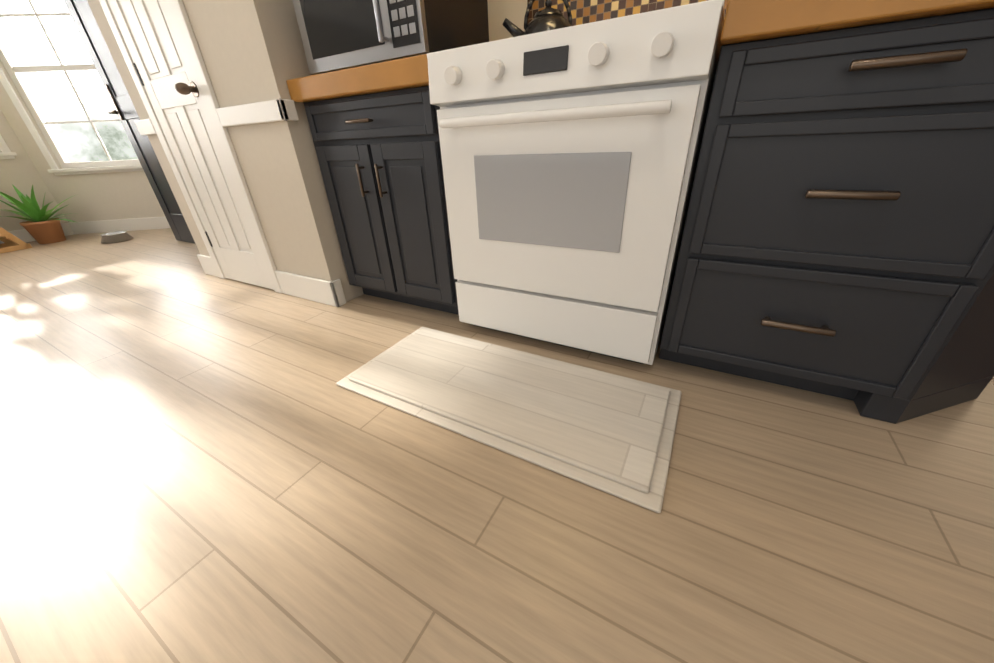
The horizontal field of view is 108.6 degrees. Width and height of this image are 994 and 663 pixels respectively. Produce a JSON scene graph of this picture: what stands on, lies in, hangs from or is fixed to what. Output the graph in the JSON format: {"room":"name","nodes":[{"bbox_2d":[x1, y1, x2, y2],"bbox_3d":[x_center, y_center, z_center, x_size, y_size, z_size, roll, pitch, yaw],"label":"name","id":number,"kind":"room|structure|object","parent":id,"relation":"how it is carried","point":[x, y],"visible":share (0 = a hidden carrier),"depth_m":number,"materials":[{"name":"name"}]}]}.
{"room":"kitchen","nodes":[
{"label":"kitchen","id":0,"kind":"room"},
{"bbox_2d":[0,109,67,230],"bbox_3d":[-6.137,-0.718,0.794,0.120,2.440,6.430,13,32,27],"label":"wall","id":1,"kind":"structure","parent":0,"point":[20,173],"depth_m":3.40,"materials":[{"name":"beige paint"}]},
{"bbox_2d":[0,135,16,158],"bbox_3d":[-5.277,-1.698,1.956,0.130,1.530,2.830,13,32,27],"label":"nook window","id":2,"kind":"structure","parent":1,"relation":"in","point":[6,153],"depth_m":3.30,"materials":[{"name":"white wood"}]},
{"bbox_2d":[0,217,170,243],"bbox_3d":[-4.558,0.462,0.913,3.000,0.120,7.126,13,32,27],"label":"baseboard","id":3,"kind":"structure","parent":1,"relation":"attached to","point":[85,227],"depth_m":3.77,"materials":[{"name":"white wood"}]},
{"bbox_2d":[0,60,164,221],"bbox_3d":[-3.930,-2.185,3.301,1.194,2.440,0.120,-5,29,-4],"label":"wall","id":4,"kind":"structure","parent":0,"point":[113,196],"depth_m":3.61,"materials":[{"name":"beige paint"}]},
{"bbox_2d":[0,0,143,174],"bbox_3d":[-3.885,-2.340,3.183,1.044,1.690,0.130,-5,29,-4],"label":"nook window","id":5,"kind":"structure","parent":4,"relation":"in","point":[14,71],"depth_m":3.32,"materials":[{"name":"white wood"}]},
{"bbox_2d":[87,0,363,301],"bbox_3d":[-1.206,-1.501,1.796,1.270,2.440,0.800,13,32,27],"label":"wall","id":6,"kind":"structure","parent":0,"point":[252,51],"depth_m":1.53,"materials":[{"name":"paint"}]},
{"bbox_2d":[99,0,281,292],"bbox_3d":[-1.516,-1.205,1.624,0.660,2.110,0.020,13,32,27],"label":"door frame","id":7,"kind":"structure","parent":6,"relation":"attached to","point":[188,37],"depth_m":1.71,"materials":[{"name":"white wood"}]},
{"bbox_2d":[107,0,273,289],"bbox_3d":[-1.533,-1.165,1.614,0.528,2.034,0.086,13,32,27],"label":"pantry door","id":8,"kind":"structure","parent":6,"relation":"in","point":[156,46],"depth_m":1.74,"materials":[{"name":"white wood"}]},
{"bbox_2d":[134,99,345,306],"bbox_3d":[-1.363,-0.642,1.874,1.314,0.870,0.062,13,32,27],"label":"trim","id":9,"kind":"structure","parent":6,"relation":"attached to","point":[315,289],"depth_m":1.75,"materials":[{"name":"white wood"}]},
{"bbox_2d":[0,228,993,662],"bbox_3d":[1.602,0.033,1.381,13.390,0.100,14.220,13,32,27],"label":"floor","id":10,"kind":"structure","parent":0,"point":[198,464],"depth_m":0.77,"materials":[{"name":"brown wood"}]},
{"bbox_2d":[0,227,31,253],"bbox_3d":[-4.711,-1.217,2.351,0.684,1.729,1.511,13,32,27],"label":"plant stand","id":11,"kind":"object","parent":10,"relation":"on","point":[12,242],"visible":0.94,"depth_m":3.20,"materials":[{"name":"brown wood"}]},
{"bbox_2d":[0,184,77,243],"bbox_3d":[-4.299,-1.104,3.348,0.671,0.525,0.681,13,32,27],"label":"potted plant","id":12,"kind":"object","parent":10,"relation":"on","point":[41,226],"visible":1,"depth_m":3.34,"materials":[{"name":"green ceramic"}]},
{"bbox_2d":[100,231,132,243],"bbox_3d":[-3.595,-0.891,3.370,0.230,0.070,0.230,13,32,27],"label":"pet bowl","id":13,"kind":"object","parent":10,"relation":"on","point":[115,237],"visible":1,"depth_m":3.32,"materials":[{"name":"silver metal"}]},
{"bbox_2d":[64,0,194,242],"bbox_3d":[-2.587,-1.634,2.564,0.900,2.042,0.110,13,32,27],"label":"exterior door","id":14,"kind":"structure","parent":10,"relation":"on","point":[84,20],"depth_m":2.71,"materials":[{"name":"grey"}]},
{"bbox_2d":[304,85,458,314],"bbox_3d":[-0.336,-0.593,1.697,0.691,0.863,0.644,13,32,27],"label":"base cabinet","id":15,"kind":"object","parent":10,"relation":"on","point":[379,157],"visible":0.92,"depth_m":1.42,"materials":[{"name":"grey wood"}]},
{"bbox_2d":[286,54,428,101],"bbox_3d":[-0.353,-1.005,1.476,0.698,0.070,0.637,13,32,27],"label":"countertop","id":16,"kind":"structure","parent":15,"relation":"on","point":[404,73],"depth_m":1.21,"materials":[{"name":"brown wood"}]},
{"bbox_2d":[292,0,488,74],"bbox_3d":[-0.383,-1.126,1.297,0.560,0.314,0.438,13,32,27],"label":"microwave","id":17,"kind":"object","parent":16,"relation":"on","point":[336,35],"visible":0.75,"depth_m":1.18,"materials":[{"name":"silver"}]},
{"bbox_2d":[336,327,681,512],"bbox_3d":[0.009,0.174,1.135,1.010,0.021,0.450,13,32,27],"label":"kitchen mat","id":18,"kind":"object","parent":10,"relation":"on","point":[610,433],"visible":1,"depth_m":1.03,"materials":[{"name":"beige fabric"}]},
{"bbox_2d":[427,0,724,364],"bbox_3d":[0.285,-0.464,1.320,0.758,0.942,0.701,13,32,27],"label":"range","id":19,"kind":"object","parent":10,"relation":"on","point":[570,155],"visible":1,"depth_m":1.01,"materials":[{"name":"white enamelled metal"},{"name":"glass"}]},
{"bbox_2d":[502,0,571,36],"bbox_3d":[0.164,-1.079,1.260,0.235,0.203,0.200,13,32,27],"label":"kettle","id":20,"kind":"object","parent":19,"relation":"on","point":[548,17],"visible":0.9,"depth_m":1.21,"materials":[{"name":"black"}]},
{"bbox_2d":[659,8,993,423],"bbox_3d":[0.997,-0.286,1.012,0.813,0.863,0.647,13,32,27],"label":"base cabinet","id":21,"kind":"object","parent":10,"relation":"on","point":[838,237],"visible":1,"depth_m":0.81,"materials":[{"name":"grey wood"}]},
{"bbox_2d":[721,0,993,45],"bbox_3d":[0.993,-0.696,0.785,0.850,0.070,0.637,13,32,27],"label":"countertop","id":22,"kind":"structure","parent":21,"relation":"on","point":[748,20],"depth_m":0.68,"materials":[{"name":"brown wood"}]},
{"bbox_2d":[487,0,526,41],"bbox_3d":[0.556,-1.283,1.235,2.390,2.440,0.120,13,32,27],"label":"wall","id":23,"kind":"structure","parent":0,"point":[512,11],"depth_m":1.48,"materials":[{"name":"paint"}]},
{"bbox_2d":[527,0,727,25],"bbox_3d":[0.449,-1.341,1.184,0.762,0.721,0.010,13,32,27],"label":"tile backsplash","id":24,"kind":"structure","parent":23,"relation":"attached to","point":[585,11],"depth_m":1.31,"materials":[{"name":"tile"}]}
]}

